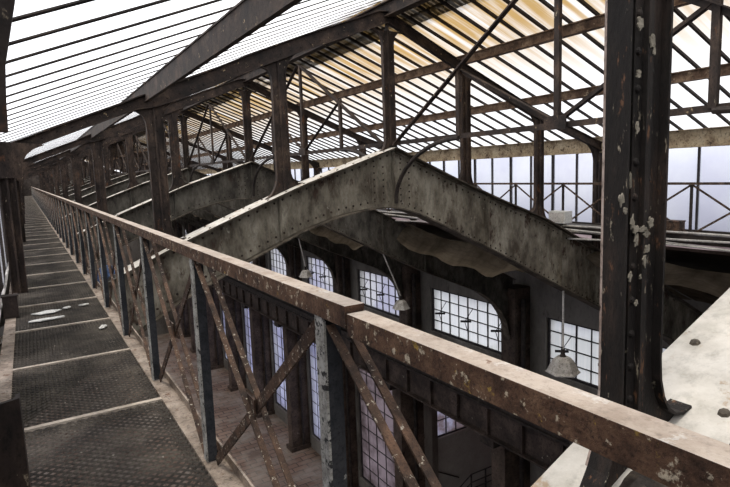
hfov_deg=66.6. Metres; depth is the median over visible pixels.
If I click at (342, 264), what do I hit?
column
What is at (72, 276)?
panel
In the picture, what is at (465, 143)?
column
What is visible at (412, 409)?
column
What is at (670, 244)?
cable
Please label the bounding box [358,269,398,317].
window
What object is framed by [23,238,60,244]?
panel
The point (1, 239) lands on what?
wall
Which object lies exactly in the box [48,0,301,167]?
roof beam
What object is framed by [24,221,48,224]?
panel
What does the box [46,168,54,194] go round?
column
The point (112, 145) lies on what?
rafter
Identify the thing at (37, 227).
panel
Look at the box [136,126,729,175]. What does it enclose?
purlin
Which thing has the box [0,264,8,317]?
conduit
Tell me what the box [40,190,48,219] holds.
railing
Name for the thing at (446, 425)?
window
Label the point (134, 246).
wall
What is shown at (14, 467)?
stub
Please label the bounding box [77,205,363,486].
railing
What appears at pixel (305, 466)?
floor
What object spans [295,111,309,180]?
column
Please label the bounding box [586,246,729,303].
safety net
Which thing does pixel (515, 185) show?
railing
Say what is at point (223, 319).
window
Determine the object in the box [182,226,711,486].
wall
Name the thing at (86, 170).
truss
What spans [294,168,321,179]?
wall
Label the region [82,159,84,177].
column
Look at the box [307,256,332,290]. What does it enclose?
window
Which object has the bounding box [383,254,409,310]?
pendant lamp
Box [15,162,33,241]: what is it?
column
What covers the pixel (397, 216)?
cable
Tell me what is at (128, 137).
column
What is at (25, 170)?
column
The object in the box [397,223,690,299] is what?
safety net
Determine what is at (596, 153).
column
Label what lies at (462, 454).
wall
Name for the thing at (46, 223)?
panel
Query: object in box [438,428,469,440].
trim
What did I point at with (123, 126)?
rafter
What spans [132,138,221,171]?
rafter
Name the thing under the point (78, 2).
ceiling
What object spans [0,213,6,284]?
window
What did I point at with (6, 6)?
column
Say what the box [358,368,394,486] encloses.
window
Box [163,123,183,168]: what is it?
truss
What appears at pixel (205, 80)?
roof beam
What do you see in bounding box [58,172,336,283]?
girder
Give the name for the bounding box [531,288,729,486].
girder
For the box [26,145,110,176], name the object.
rafter
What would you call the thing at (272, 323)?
window
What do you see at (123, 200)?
girder
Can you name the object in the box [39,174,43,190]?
column
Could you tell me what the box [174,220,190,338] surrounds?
column
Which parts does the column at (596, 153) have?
web plate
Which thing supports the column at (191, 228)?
on the floor
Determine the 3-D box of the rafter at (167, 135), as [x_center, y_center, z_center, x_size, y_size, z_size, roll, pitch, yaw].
[-8.021,-4.859,28.745,5.870,2.404,0.090,-7,9,-31]
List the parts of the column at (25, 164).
web plate, gusset plate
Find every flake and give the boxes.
[28,315,64,322]
[31,309,60,314]
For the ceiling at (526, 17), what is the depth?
11.23 m
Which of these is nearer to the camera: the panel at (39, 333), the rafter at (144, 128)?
the panel at (39, 333)
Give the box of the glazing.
[392,217,729,251]
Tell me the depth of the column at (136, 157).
39.98 m
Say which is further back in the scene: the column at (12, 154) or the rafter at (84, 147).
the rafter at (84, 147)
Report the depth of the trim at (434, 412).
29.57 m
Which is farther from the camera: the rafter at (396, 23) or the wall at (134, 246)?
the wall at (134, 246)
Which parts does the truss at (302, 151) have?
gusset plate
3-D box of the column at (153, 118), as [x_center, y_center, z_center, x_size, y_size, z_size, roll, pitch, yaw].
[-2.821,-0.874,7.623,0.645,2.181,0.074,-7,9,-31]
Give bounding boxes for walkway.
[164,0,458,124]
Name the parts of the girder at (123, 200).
splice plate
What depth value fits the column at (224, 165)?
29.20 m
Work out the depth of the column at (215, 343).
58.10 m
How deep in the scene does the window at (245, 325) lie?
51.91 m
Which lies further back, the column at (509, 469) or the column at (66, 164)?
the column at (66, 164)
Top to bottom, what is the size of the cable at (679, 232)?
0.078 m
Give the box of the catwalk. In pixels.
[377,208,729,247]
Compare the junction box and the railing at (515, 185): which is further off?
the railing at (515, 185)
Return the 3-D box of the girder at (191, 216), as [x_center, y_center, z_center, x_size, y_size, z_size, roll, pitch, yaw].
[-17.720,-1.244,39.675,20.523,7.209,0.400,-7,9,-31]
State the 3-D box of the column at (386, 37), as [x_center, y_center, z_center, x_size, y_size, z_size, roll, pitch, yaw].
[0.399,-2.613,9.412,0.800,2.128,0.074,-7,9,-31]
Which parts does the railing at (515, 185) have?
post, handrail, post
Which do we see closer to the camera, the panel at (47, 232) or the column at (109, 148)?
the panel at (47, 232)
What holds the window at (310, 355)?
in the wall at (545, 300)
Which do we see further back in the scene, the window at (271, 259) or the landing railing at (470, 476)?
the window at (271, 259)
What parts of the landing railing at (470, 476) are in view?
rail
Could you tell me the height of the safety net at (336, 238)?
2.193 m
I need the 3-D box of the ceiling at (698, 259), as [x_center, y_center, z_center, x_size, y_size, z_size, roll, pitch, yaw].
[-5.073,-1.908,36.747,4.200,1.430,80.020,-7,9,-31]
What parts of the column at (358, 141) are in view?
web plate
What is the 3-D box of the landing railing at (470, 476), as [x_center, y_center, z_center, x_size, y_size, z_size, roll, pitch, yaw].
[8.608,12.868,30.804,9.830,2.578,0.064,-7,9,-31]
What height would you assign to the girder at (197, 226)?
7.209 m
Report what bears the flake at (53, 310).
on the panel at (76, 313)
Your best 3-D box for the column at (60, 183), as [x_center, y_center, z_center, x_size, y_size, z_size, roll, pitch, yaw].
[-34.084,-7.517,61.951,0.695,2.215,0.074,-7,9,-31]
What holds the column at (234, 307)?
on the floor
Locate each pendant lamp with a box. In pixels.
[298,239,312,277]
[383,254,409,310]
[545,291,580,377]
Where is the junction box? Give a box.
[666,220,685,233]
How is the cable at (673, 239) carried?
attached to the catwalk
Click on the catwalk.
(677, 236)
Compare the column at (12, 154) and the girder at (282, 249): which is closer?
the column at (12, 154)
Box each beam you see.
[12,10,389,143]
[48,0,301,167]
[210,276,572,469]
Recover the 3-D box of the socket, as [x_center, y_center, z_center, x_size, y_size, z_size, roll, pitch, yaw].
[4.418,2.396,12.413,0.152,0.271,0.160,-7,9,-31]
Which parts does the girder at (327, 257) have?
splice plate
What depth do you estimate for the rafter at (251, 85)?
16.40 m
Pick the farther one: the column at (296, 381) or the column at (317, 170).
the column at (296, 381)
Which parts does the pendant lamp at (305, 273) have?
lamp shade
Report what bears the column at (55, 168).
on the girder at (282, 249)
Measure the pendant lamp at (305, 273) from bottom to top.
1.720 m
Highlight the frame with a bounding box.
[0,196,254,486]
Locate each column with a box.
[0,0,14,132]
[0,141,42,293]
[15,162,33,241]
[19,169,29,223]
[21,173,28,213]
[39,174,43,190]
[42,172,46,191]
[43,170,50,192]
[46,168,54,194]
[51,165,60,196]
[57,159,73,205]
[58,167,61,184]
[65,163,70,184]
[67,152,88,211]
[78,155,84,185]
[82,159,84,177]
[85,138,115,226]
[86,151,94,187]
[102,143,112,186]
[108,146,114,175]
[120,130,139,189]
[122,141,127,174]
[133,101,185,255]
[134,155,139,175]
[164,108,188,191]
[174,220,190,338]
[178,114,192,168]
[188,223,196,352]
[206,286,223,369]
[221,158,226,169]
[223,131,232,168]
[223,294,246,391]
[232,86,257,163]
[241,254,274,417]
[257,54,300,199]
[274,244,310,452]
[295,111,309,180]
[310,164,325,175]
[332,253,358,486]
[355,139,366,157]
[368,23,404,151]
[385,265,424,486]
[410,219,416,226]
[454,68,474,185]
[480,284,529,486]
[530,115,545,216]
[579,0,691,486]
[587,144,601,248]
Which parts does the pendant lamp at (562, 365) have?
lamp shade, rod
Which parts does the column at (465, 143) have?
web plate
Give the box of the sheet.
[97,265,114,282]
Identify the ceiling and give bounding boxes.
[0,0,380,158]
[102,0,729,173]
[402,222,729,273]
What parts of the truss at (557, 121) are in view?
gusset plate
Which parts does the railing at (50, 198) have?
post, post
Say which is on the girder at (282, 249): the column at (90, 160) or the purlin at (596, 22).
the column at (90, 160)
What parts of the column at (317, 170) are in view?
web plate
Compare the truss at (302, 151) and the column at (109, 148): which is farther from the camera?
the column at (109, 148)
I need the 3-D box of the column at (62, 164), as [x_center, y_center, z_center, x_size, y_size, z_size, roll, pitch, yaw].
[-13.755,-2.782,25.451,0.645,2.181,0.074,-7,9,-31]
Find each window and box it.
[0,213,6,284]
[222,310,227,359]
[243,308,252,372]
[270,248,286,275]
[271,320,286,410]
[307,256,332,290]
[309,344,320,440]
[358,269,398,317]
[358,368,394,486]
[432,288,500,353]
[437,411,465,436]
[548,318,666,388]
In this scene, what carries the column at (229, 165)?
on the girder at (123, 200)
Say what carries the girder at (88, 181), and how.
on the column at (234, 307)
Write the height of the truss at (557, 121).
2.994 m
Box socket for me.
[560,347,565,356]
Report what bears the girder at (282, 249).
on the column at (296, 381)
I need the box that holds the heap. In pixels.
[619,470,667,486]
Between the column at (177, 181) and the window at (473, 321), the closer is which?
the column at (177, 181)
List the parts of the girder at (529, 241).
splice plate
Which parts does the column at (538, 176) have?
web plate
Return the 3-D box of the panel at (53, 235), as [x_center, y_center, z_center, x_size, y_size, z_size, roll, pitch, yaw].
[-8.142,-0.149,13.897,0.790,0.007,1.174,-7,9,-31]
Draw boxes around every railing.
[35,188,38,205]
[37,189,42,210]
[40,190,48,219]
[45,192,61,237]
[55,196,87,273]
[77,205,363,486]
[326,310,729,486]
[390,183,572,213]
[460,465,491,486]
[563,182,729,234]
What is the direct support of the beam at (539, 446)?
on the column
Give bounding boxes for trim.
[432,408,438,479]
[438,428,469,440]
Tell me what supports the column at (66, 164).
on the girder at (197, 226)
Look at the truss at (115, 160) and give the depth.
36.16 m
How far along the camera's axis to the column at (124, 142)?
33.14 m
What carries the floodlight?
on the catwalk
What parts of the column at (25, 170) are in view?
web plate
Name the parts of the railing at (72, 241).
post, post, handrail, post, post, post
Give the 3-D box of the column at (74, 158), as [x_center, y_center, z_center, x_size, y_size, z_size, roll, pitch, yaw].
[-10.110,-2.146,19.508,0.645,2.181,0.074,-7,9,-31]
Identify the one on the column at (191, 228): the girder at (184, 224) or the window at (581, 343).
the girder at (184, 224)
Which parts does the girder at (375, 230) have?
splice plate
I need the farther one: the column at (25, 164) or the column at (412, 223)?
the column at (412, 223)
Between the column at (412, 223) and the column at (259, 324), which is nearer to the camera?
the column at (412, 223)
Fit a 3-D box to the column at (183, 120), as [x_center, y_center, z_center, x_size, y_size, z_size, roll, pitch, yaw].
[-6.891,-3.885,21.297,0.800,2.128,0.074,-7,9,-31]
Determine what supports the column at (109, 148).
on the girder at (191, 216)
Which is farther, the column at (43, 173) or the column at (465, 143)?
the column at (43, 173)
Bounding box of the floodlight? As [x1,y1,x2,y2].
[549,210,571,225]
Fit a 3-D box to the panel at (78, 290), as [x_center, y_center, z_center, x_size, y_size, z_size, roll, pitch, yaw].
[-3.768,0.614,6.766,0.790,0.007,1.174,-7,9,-31]
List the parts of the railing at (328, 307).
post, post, post, post, node plate, post, handrail, node plate, post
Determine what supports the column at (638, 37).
on the girder at (696, 366)
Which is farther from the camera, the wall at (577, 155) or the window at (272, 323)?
the window at (272, 323)
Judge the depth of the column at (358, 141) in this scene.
17.30 m
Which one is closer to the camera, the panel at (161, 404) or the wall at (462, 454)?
the panel at (161, 404)
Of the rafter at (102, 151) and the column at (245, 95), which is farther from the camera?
the rafter at (102, 151)
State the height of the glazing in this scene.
0.420 m
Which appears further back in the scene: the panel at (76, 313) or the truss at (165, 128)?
the truss at (165, 128)
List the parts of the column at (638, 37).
web plate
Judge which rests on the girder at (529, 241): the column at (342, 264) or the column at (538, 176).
the column at (538, 176)
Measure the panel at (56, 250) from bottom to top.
0.007 m
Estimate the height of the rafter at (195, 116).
2.404 m
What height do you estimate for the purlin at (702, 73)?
0.165 m
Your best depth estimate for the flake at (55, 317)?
5.43 m
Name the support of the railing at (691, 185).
on the catwalk
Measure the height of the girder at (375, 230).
7.209 m
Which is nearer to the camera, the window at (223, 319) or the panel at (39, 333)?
the panel at (39, 333)
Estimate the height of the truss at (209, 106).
2.994 m
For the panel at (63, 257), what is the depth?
9.86 m
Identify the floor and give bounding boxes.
[24,333,322,486]
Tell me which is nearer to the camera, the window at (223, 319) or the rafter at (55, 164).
the rafter at (55, 164)
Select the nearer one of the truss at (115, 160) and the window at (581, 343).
the window at (581, 343)
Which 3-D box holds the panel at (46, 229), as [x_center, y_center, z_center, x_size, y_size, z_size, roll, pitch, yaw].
[-9.391,-0.367,15.934,0.790,0.007,1.174,-7,9,-31]
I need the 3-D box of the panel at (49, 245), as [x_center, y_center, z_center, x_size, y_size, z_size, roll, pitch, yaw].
[-6.892,0.069,11.860,0.790,0.007,1.174,-7,9,-31]
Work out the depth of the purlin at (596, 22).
10.11 m
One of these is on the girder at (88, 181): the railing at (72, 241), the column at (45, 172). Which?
the column at (45, 172)
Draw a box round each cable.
[379,211,729,236]
[383,213,729,243]
[395,220,729,251]
[397,216,729,249]
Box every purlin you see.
[103,0,689,162]
[113,0,429,143]
[114,63,729,169]
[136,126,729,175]
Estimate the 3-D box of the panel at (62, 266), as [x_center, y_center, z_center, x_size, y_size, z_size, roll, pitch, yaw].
[-5.018,0.396,8.803,0.790,0.007,1.174,-7,9,-31]
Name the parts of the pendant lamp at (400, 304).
rod, lamp shade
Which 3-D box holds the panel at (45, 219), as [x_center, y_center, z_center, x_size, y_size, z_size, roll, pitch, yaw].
[-11.890,-0.804,20.009,0.790,0.007,1.174,-7,9,-31]
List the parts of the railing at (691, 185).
handrail, post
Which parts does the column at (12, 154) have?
web plate, gusset plate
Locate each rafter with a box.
[23,79,246,162]
[25,109,182,169]
[26,127,145,172]
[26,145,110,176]
[27,138,124,174]
[102,151,170,173]
[110,144,182,168]
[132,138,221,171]
[165,132,243,163]
[183,110,319,166]
[246,82,381,148]
[388,16,602,149]
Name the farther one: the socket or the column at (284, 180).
the socket
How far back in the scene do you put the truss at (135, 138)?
29.83 m
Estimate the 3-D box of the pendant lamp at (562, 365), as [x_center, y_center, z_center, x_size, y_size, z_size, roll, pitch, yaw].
[4.402,1.965,12.357,0.736,1.861,0.751,-7,9,-31]
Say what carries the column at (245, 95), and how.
on the girder at (375, 230)
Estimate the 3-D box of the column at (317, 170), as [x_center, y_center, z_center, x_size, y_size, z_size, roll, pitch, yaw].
[-2.054,-2.258,24.437,0.814,2.551,0.074,-7,9,-31]
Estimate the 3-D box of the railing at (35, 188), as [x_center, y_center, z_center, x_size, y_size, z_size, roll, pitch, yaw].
[-20.118,-2.865,34.171,0.077,1.021,7.298,-7,9,-31]
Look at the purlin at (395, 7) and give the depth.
10.47 m
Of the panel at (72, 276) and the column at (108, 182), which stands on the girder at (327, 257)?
the column at (108, 182)
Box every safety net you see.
[309,223,419,249]
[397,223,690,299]
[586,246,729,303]
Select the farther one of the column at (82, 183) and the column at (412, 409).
the column at (82, 183)
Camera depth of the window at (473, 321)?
24.91 m
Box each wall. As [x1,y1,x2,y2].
[0,162,174,337]
[0,198,7,294]
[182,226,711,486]
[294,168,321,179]
[429,147,700,229]
[438,427,491,486]
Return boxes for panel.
[11,351,158,427]
[13,319,127,368]
[15,298,107,331]
[17,282,94,306]
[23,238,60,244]
[23,242,63,249]
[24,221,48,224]
[24,223,49,226]
[24,248,67,256]
[25,219,46,221]
[25,226,51,229]
[25,228,53,232]
[25,231,55,235]
[25,254,71,264]
[25,401,216,486]
[26,234,57,239]
[26,261,77,274]
[27,271,85,287]
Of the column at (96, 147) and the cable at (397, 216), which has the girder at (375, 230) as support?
the column at (96, 147)
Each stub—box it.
[0,293,18,318]
[0,393,30,486]
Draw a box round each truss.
[85,157,89,178]
[112,143,126,177]
[133,136,148,171]
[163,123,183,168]
[187,103,244,182]
[249,64,382,195]
[392,0,729,203]
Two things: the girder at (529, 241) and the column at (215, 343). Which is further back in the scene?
the column at (215, 343)
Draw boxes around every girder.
[0,147,702,421]
[0,161,515,339]
[50,178,187,233]
[54,178,203,228]
[55,180,205,225]
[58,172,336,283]
[58,174,288,268]
[60,175,211,224]
[62,168,404,298]
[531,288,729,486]

